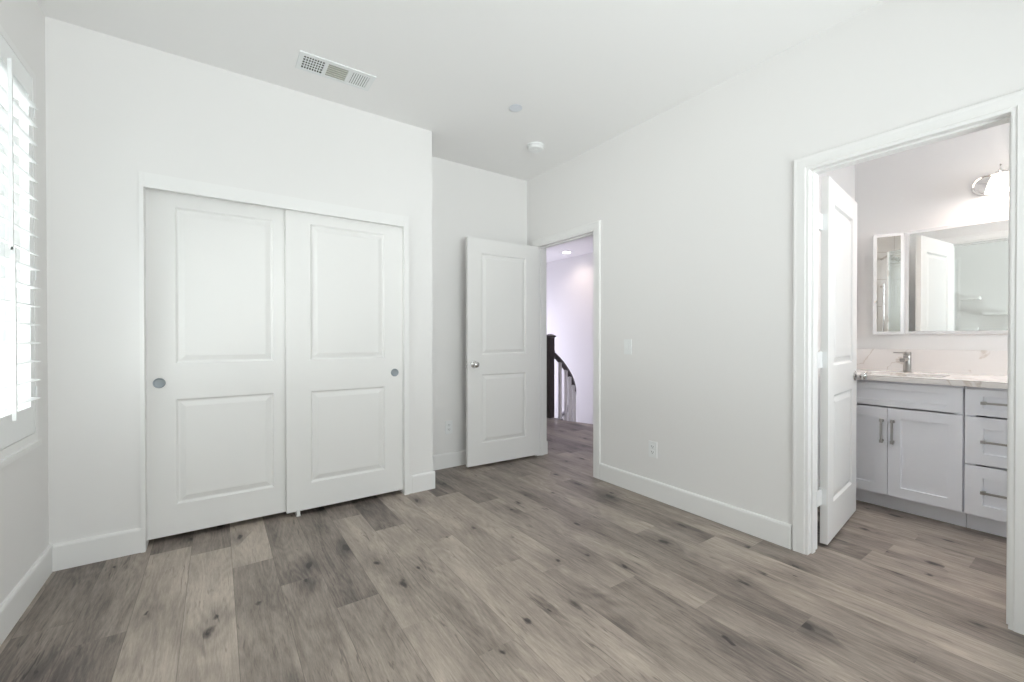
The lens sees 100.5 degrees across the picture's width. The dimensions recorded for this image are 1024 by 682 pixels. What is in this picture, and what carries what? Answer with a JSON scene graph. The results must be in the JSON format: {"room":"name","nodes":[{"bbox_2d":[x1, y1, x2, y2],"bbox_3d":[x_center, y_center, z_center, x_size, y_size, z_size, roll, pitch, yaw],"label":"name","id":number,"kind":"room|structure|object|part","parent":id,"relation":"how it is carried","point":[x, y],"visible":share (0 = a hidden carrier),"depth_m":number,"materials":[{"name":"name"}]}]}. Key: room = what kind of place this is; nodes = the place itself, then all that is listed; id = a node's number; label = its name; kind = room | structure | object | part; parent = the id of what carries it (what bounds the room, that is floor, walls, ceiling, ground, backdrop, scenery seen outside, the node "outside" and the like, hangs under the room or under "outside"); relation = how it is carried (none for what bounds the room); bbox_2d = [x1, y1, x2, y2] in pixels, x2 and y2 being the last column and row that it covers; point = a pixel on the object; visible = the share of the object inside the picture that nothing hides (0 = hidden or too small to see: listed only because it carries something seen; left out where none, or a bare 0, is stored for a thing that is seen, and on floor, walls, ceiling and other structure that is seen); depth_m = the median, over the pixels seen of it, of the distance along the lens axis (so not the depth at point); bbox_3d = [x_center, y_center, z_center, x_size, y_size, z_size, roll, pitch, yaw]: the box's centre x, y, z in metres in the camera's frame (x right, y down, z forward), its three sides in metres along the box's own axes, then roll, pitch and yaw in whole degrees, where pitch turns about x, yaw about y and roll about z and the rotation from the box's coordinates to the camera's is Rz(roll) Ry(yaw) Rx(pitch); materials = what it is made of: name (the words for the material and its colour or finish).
{"room":"empty bedroom","nodes":[
{"label":"empty bedroom","id":0,"kind":"room"},
{"bbox_2d":[0,0,48,604],"bbox_3d":[-1.362,-0.219,0.636,0.140,2.737,5.200,0,0,-35],"label":"wall","id":1,"kind":"structure","parent":0,"point":[24,496],"depth_m":1.92,"materials":[{"name":"white paint"}]},
{"bbox_2d":[0,24,41,468],"bbox_3d":[-1.828,-0.368,1.334,0.143,1.703,1.456,0,0,-35],"label":"window","id":2,"kind":"structure","parent":1,"relation":"in","point":[9,454],"depth_m":1.88,"materials":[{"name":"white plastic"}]},
{"bbox_3d":[-1.870,-0.385,1.305,0.040,1.620,1.400,0,0,-35],"label":"frame","id":3,"kind":"part","parent":2,"relation":"part of","materials":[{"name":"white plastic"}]},
{"bbox_2d":[0,33,40,449],"bbox_3d":[-1.964,-0.386,1.607,0.126,1.608,0.792,0,0,-32],"label":"plantation shutter","id":4,"kind":"object","parent":2,"relation":"attached to","point":[17,424],"visible":1,"depth_m":1.79,"materials":[{"name":"white paint"}]},
{"bbox_3d":[-1.921,-0.715,1.632,0.011,0.730,0.012,0,0,-35],"label":"tilt rod","id":5,"kind":"part","parent":4,"relation":"part of","materials":[{"name":"white paint"}]},
{"bbox_3d":[-1.916,-0.027,1.639,0.011,0.668,0.012,0,0,-35],"label":"tilt rod","id":6,"kind":"part","parent":4,"relation":"part of","materials":[{"name":"white paint"}]},
{"bbox_3d":[-1.810,0.452,1.351,0.103,0.062,1.456,0,0,-35],"label":"sill","id":7,"kind":"part","parent":2,"relation":"part of","materials":[{"name":"white paint"}]},
{"bbox_2d":[0,545,52,645],"bbox_3d":[-1.078,1.085,0.373,0.015,0.131,4.233,0,0,-35],"label":"baseboard","id":8,"kind":"structure","parent":1,"relation":"attached to","point":[15,604],"depth_m":1.80,"materials":[{"name":"white paint"}]},
{"bbox_2d":[45,16,432,544],"bbox_3d":[-1.700,-0.234,3.039,2.047,2.737,0.867,0,0,-35],"label":"wall","id":9,"kind":"structure","parent":0,"point":[117,109],"depth_m":2.27,"materials":[{"name":"white paint"}]},
{"bbox_2d":[52,527,140,571],"bbox_3d":[-2.134,1.075,2.208,0.344,0.131,0.015,0,0,-35],"label":"baseboard","id":10,"kind":"structure","parent":9,"relation":"attached to","point":[69,554],"depth_m":2.19,"materials":[{"name":"white paint"}]},
{"bbox_2d":[145,188,285,539],"bbox_3d":[-1.734,0.126,2.587,0.765,1.962,0.040,0,0,-35],"label":"door","id":11,"kind":"structure","parent":9,"relation":"in","point":[216,376],"depth_m":2.54,"materials":[{"name":"white paint"}]},
{"bbox_3d":[-1.983,0.237,2.393,0.057,0.057,0.004,0,0,-35],"label":"finger pull","id":12,"kind":"part","parent":11,"relation":"part of","materials":[{"name":"silver metal"}]},
{"bbox_2d":[139,171,412,552],"bbox_3d":[-1.405,0.112,2.777,1.535,2.049,0.142,0,0,-35],"label":"trim","id":13,"kind":"structure","parent":9,"relation":"attached to","point":[146,180],"depth_m":2.52,"materials":[{"name":"white paint"}]},
{"bbox_2d":[285,210,402,513],"bbox_3d":[-1.136,0.124,2.954,0.771,1.962,0.040,0,0,-35],"label":"door","id":14,"kind":"structure","parent":9,"relation":"in","point":[343,277],"depth_m":2.92,"materials":[{"name":"white paint"}]},
{"bbox_3d":[-0.860,0.231,3.124,0.057,0.057,0.004,0,0,-35],"label":"finger pull","id":15,"kind":"part","parent":14,"relation":"part of","materials":[{"name":"silver metal"}]},
{"bbox_2d":[412,471,434,492],"bbox_3d":[-0.786,1.066,3.395,0.182,0.131,0.428,0,0,-35],"label":"baseboard","id":16,"kind":"structure","parent":9,"relation":"attached to","point":[423,481],"depth_m":3.22,"materials":[{"name":"white paint"}]},
{"bbox_2d":[37,0,883,262],"bbox_3d":[0.229,-1.671,4.229,6.785,0.120,9.300,0,0,-35],"label":"ceiling","id":17,"kind":"structure","parent":0,"point":[582,74],"depth_m":2.34,"materials":[{"name":"white paint"}]},
{"bbox_2d":[295,50,375,90],"bbox_3d":[-1.043,-1.597,2.530,0.417,0.006,0.176,0,0,-35],"label":"ceiling vent","id":18,"kind":"object","parent":17,"relation":"in","point":[307,62],"visible":1,"depth_m":2.52,"materials":[{"name":"white metal"}]},
{"bbox_2d":[509,104,521,111],"bbox_3d":[0.026,-1.597,2.917,0.088,0.012,0.088,0,0,-35],"label":"sprinkler cover","id":19,"kind":"object","parent":17,"relation":"attached to","point":[515,108],"visible":1,"depth_m":2.91,"materials":[{"name":"white plastic"}]},
{"bbox_2d":[527,142,543,152],"bbox_3d":[0.194,-1.587,3.505,0.144,0.039,0.144,0,0,-35],"label":"smoke detector","id":20,"kind":"object","parent":17,"relation":"attached to","point":[533,147],"visible":1,"depth_m":3.47,"materials":[{"name":"white plastic"}]},
{"bbox_2d":[432,156,526,454],"bbox_3d":[-0.381,-0.241,4.003,1.219,2.737,0.120,0,0,-35],"label":"wall","id":21,"kind":"structure","parent":0,"point":[468,201],"depth_m":3.84,"materials":[{"name":"white paint"}]},
{"bbox_2d":[445,420,452,433],"bbox_3d":[-0.564,0.770,3.803,0.070,0.114,0.009,0,0,-35],"label":"wall outlet","id":22,"kind":"object","parent":21,"relation":"attached to","point":[448,424],"visible":1,"depth_m":3.80,"materials":[{"name":"white plastic"}]},
{"bbox_2d":[433,450,465,470],"bbox_3d":[-0.335,1.062,3.960,1.204,0.131,0.015,0,0,-35],"label":"baseboard","id":23,"kind":"structure","parent":21,"relation":"attached to","point":[457,458],"depth_m":3.80,"materials":[{"name":"white paint"}]},
{"bbox_2d":[0,418,1023,681],"bbox_3d":[-0.014,1.132,3.162,4.945,0.001,7.600,0,0,-35],"label":"floor","id":24,"kind":"structure","parent":0,"point":[541,568],"depth_m":1.87,"materials":[{"name":"grey wood"}]},
{"bbox_2d":[294,509,300,516],"bbox_3d":[-1.408,1.115,2.794,0.026,0.042,0.094,0,0,-35],"label":"guide","id":25,"kind":"object","parent":24,"relation":"on","point":[297,513],"visible":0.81,"depth_m":2.76,"materials":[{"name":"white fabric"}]},
{"bbox_2d":[547,334,575,421],"bbox_3d":[0.813,1.362,7.153,0.554,2.940,2.120,0,0,4],"label":"stair railing","id":26,"kind":"object","parent":24,"relation":"on","point":[569,413],"visible":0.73,"depth_m":6.34,"materials":[{"name":"brown wood"}]},
{"bbox_3d":[0.555,0.506,6.190,0.124,1.215,0.124,0,0,-35],"label":"newel post","id":27,"kind":"part","parent":26,"relation":"part of","materials":[{"name":"brown wood"}]},
{"bbox_3d":[0.838,1.032,7.196,0.522,1.794,2.046,0,0,2],"label":"handrail","id":28,"kind":"part","parent":26,"relation":"part of","materials":[{"name":"brown wood"}]},
{"bbox_2d":[856,380,966,526],"bbox_3d":[2.721,0.700,2.987,0.643,0.862,0.704,0,0,-35],"label":"vanity cabinet","id":29,"kind":"object","parent":24,"relation":"on","point":[910,437],"visible":0.66,"depth_m":2.73,"materials":[{"name":"white paint"}]},
{"bbox_3d":[2.402,0.731,2.963,0.019,0.578,0.329,0,0,-35],"label":"cabinet door","id":30,"kind":"part","parent":29,"relation":"part of","materials":[{"name":"white paint"}]},
{"bbox_3d":[2.458,0.595,2.832,0.036,0.158,0.016,0,0,-35],"label":"bar handle","id":31,"kind":"part","parent":29,"relation":"part of","materials":[{"name":"silver metal"}]},
{"bbox_3d":[2.489,0.596,2.787,0.036,0.158,0.016,0,0,-35],"label":"bar handle","id":32,"kind":"part","parent":29,"relation":"part of","materials":[{"name":"silver metal"}]},
{"bbox_3d":[2.595,0.732,2.684,0.019,0.578,0.343,0,0,-35],"label":"cabinet door","id":33,"kind":"part","parent":29,"relation":"part of","materials":[{"name":"white paint"}]},
{"bbox_2d":[857,369,1007,388],"bbox_3d":[2.865,0.305,2.785,0.636,0.150,1.200,0,0,-35],"label":"countertop","id":34,"kind":"structure","parent":29,"relation":"on","point":[984,381],"depth_m":2.69,"materials":[{"name":"stone"}]},
{"bbox_2d":[893,352,911,372],"bbox_3d":[2.832,0.154,3.100,0.147,0.149,0.102,0,0,-35],"label":"faucet","id":35,"kind":"object","parent":34,"relation":"on","point":[906,359],"visible":0.97,"depth_m":3.09,"materials":[{"name":"silver metal"}]},
{"bbox_3d":[2.869,0.091,3.128,0.045,0.025,0.098,0,0,-35],"label":"lever","id":36,"kind":"part","parent":35,"relation":"part of","materials":[{"name":"silver metal"}]},
{"bbox_3d":[2.829,0.137,3.069,0.108,0.026,0.028,0,0,-35],"label":"spout","id":37,"kind":"part","parent":35,"relation":"part of","materials":[{"name":"silver metal"}]},
{"bbox_2d":[964,386,1007,537],"bbox_3d":[3.059,0.703,2.500,0.643,0.862,0.478,0,0,-35],"label":"base cabinet","id":38,"kind":"object","parent":24,"relation":"on","point":[985,470],"visible":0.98,"depth_m":2.46,"materials":[{"name":"white paint"}]},
{"bbox_3d":[2.833,0.877,2.343,0.019,0.291,0.472,0,0,-35],"label":"drawer","id":39,"kind":"part","parent":38,"relation":"part of","materials":[{"name":"white paint"}]},
{"bbox_3d":[2.832,0.583,2.341,0.019,0.277,0.472,0,0,-35],"label":"drawer","id":40,"kind":"part","parent":38,"relation":"part of","materials":[{"name":"white paint"}]},
{"bbox_3d":[2.832,0.359,2.340,0.019,0.152,0.472,0,0,-35],"label":"drawer","id":41,"kind":"part","parent":38,"relation":"part of","materials":[{"name":"white paint"}]},
{"bbox_3d":[2.810,0.877,2.327,0.036,0.016,0.338,0,0,-35],"label":"bar handle","id":42,"kind":"part","parent":38,"relation":"part of","materials":[{"name":"silver metal"}]},
{"bbox_3d":[2.810,0.584,2.325,0.036,0.016,0.338,0,0,-35],"label":"bar handle","id":43,"kind":"part","parent":38,"relation":"part of","materials":[{"name":"silver metal"}]},
{"bbox_3d":[2.810,0.359,2.324,0.036,0.016,0.338,0,0,-35],"label":"bar handle","id":44,"kind":"part","parent":38,"relation":"part of","materials":[{"name":"silver metal"}]},
{"bbox_2d":[547,252,592,423],"bbox_3d":[2.108,1.138,7.071,0.120,5.537,6.800,0,0,-35],"label":"wall","id":45,"kind":"structure","parent":0,"point":[569,280],"depth_m":8.26,"materials":[{"name":"white paint"}]},
{"bbox_2d":[580,236,592,241],"bbox_3d":[1.759,-1.546,4.811,3.008,0.140,3.210,0,0,-35],"label":"ceiling","id":46,"kind":"structure","parent":0,"point":[590,239],"depth_m":6.22,"materials":[{"name":"white paint"}]},
{"bbox_2d":[527,0,1023,524],"bbox_3d":[0.711,-0.239,3.597,0.111,2.737,7.700,0,0,-35],"label":"wall","id":47,"kind":"structure","parent":0,"point":[693,202],"depth_m":2.59,"materials":[{"name":"white paint"}]},
{"bbox_2d":[465,237,537,466],"bbox_3d":[-0.077,0.097,3.945,0.780,2.018,0.165,0,0,-32],"label":"door","id":48,"kind":"structure","parent":47,"relation":"in","point":[501,365],"depth_m":3.91,"materials":[{"name":"white paint"}]},
{"bbox_3d":[-0.319,0.207,3.734,0.066,0.066,0.065,0,0,-32],"label":"knob","id":49,"kind":"part","parent":48,"relation":"part of","materials":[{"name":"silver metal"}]},
{"bbox_2d":[532,220,600,478],"bbox_3d":[0.507,0.069,3.881,0.129,2.117,0.908,0,0,-35],"label":"door frame","id":50,"kind":"structure","parent":47,"relation":"attached to","point":[595,226],"depth_m":3.76,"materials":[{"name":"white paint"}]},
{"bbox_2d":[624,339,631,353],"bbox_3d":[0.880,0.044,3.246,0.012,0.114,0.070,0,0,-35],"label":"light switch","id":51,"kind":"object","parent":47,"relation":"attached to","point":[627,342],"visible":1,"depth_m":3.24,"materials":[{"name":"white plastic"}]},
{"bbox_2d":[649,441,656,457],"bbox_3d":[1.013,0.780,3.064,0.009,0.114,0.070,0,0,-35],"label":"wall outlet","id":52,"kind":"object","parent":47,"relation":"attached to","point":[652,445],"visible":1,"depth_m":3.06,"materials":[{"name":"white plastic"}]},
{"bbox_2d":[600,463,791,548],"bbox_3d":[1.761,1.073,1.984,0.015,0.131,3.641,0,0,-35],"label":"baseboard","id":53,"kind":"structure","parent":47,"relation":"attached to","point":[775,531],"depth_m":2.73,"materials":[{"name":"white paint"}]},
{"bbox_2d":[818,176,867,544],"bbox_3d":[1.996,0.107,2.589,0.742,2.030,0.165,0,0,-41],"label":"door","id":54,"kind":"structure","parent":47,"relation":"in","point":[838,372],"depth_m":2.49,"materials":[{"name":"white paint"}]},
{"bbox_3d":[2.254,0.226,2.749,0.066,0.066,0.065,0,0,-41],"label":"knob","id":55,"kind":"part","parent":54,"relation":"part of","materials":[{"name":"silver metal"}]},
{"bbox_2d":[792,89,1023,634],"bbox_3d":[1.839,0.079,2.017,0.192,2.117,0.846,0,0,-35],"label":"door frame","id":56,"kind":"structure","parent":47,"relation":"attached to","point":[1014,102],"depth_m":1.98,"materials":[{"name":"white paint"}]},
{"bbox_3d":[1.688,0.104,2.337,0.075,1.608,0.005,0,0,-35],"label":"hinge plate","id":57,"kind":"part","parent":56,"relation":"part of","materials":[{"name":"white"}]},
{"bbox_2d":[818,165,854,479],"bbox_3d":[2.105,-0.237,3.061,1.568,2.737,0.120,0,0,-35],"label":"wall","id":58,"kind":"structure","parent":0,"point":[844,177],"depth_m":3.07,"materials":[{"name":"white paint"}]},
{"bbox_2d":[855,123,1008,350],"bbox_3d":[3.498,-0.235,2.534,0.120,2.737,2.574,0,0,-35],"label":"wall","id":59,"kind":"structure","parent":0,"point":[927,186],"depth_m":3.11,"materials":[{"name":"white paint"}]},
{"bbox_2d":[857,348,1007,375],"bbox_3d":[3.117,0.146,2.960,0.020,0.166,1.200,0,0,-35],"label":"backsplash","id":60,"kind":"structure","parent":59,"relation":"attached to","point":[973,362],"depth_m":3.03,"materials":[{"name":"stone"}]},
{"bbox_2d":[873,216,1008,333],"bbox_3d":[3.093,-0.432,2.909,0.118,0.766,1.014,0,0,-35],"label":"mirror","id":61,"kind":"object","parent":59,"relation":"attached to","point":[950,279],"visible":1,"depth_m":3.02,"materials":[{"name":"white mirror"}]},
{"bbox_3d":[2.868,-0.434,3.242,0.183,0.766,0.006,0,0,28],"label":"mirror door","id":62,"kind":"part","parent":61,"relation":"part of","materials":[{"name":"silver metal"}]},
{"bbox_2d":[971,163,1008,195],"bbox_3d":[3.248,-1.056,2.630,0.175,0.177,0.585,0,0,-35],"label":"vanity light","id":63,"kind":"object","parent":59,"relation":"attached to","point":[998,182],"visible":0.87,"depth_m":2.77,"materials":[{"name":"white glass"}]},
{"bbox_3d":[3.148,-1.024,2.743,0.140,0.112,0.140,0,0,-35],"label":"lamp shade","id":64,"kind":"part","parent":63,"relation":"part of","materials":[{"name":"white glass"}]},
{"bbox_3d":[3.174,-1.091,2.761,0.112,0.108,0.048,0,0,-35],"label":"light arm","id":65,"kind":"part","parent":63,"relation":"part of","materials":[{"name":"silver metal"}]}
]}

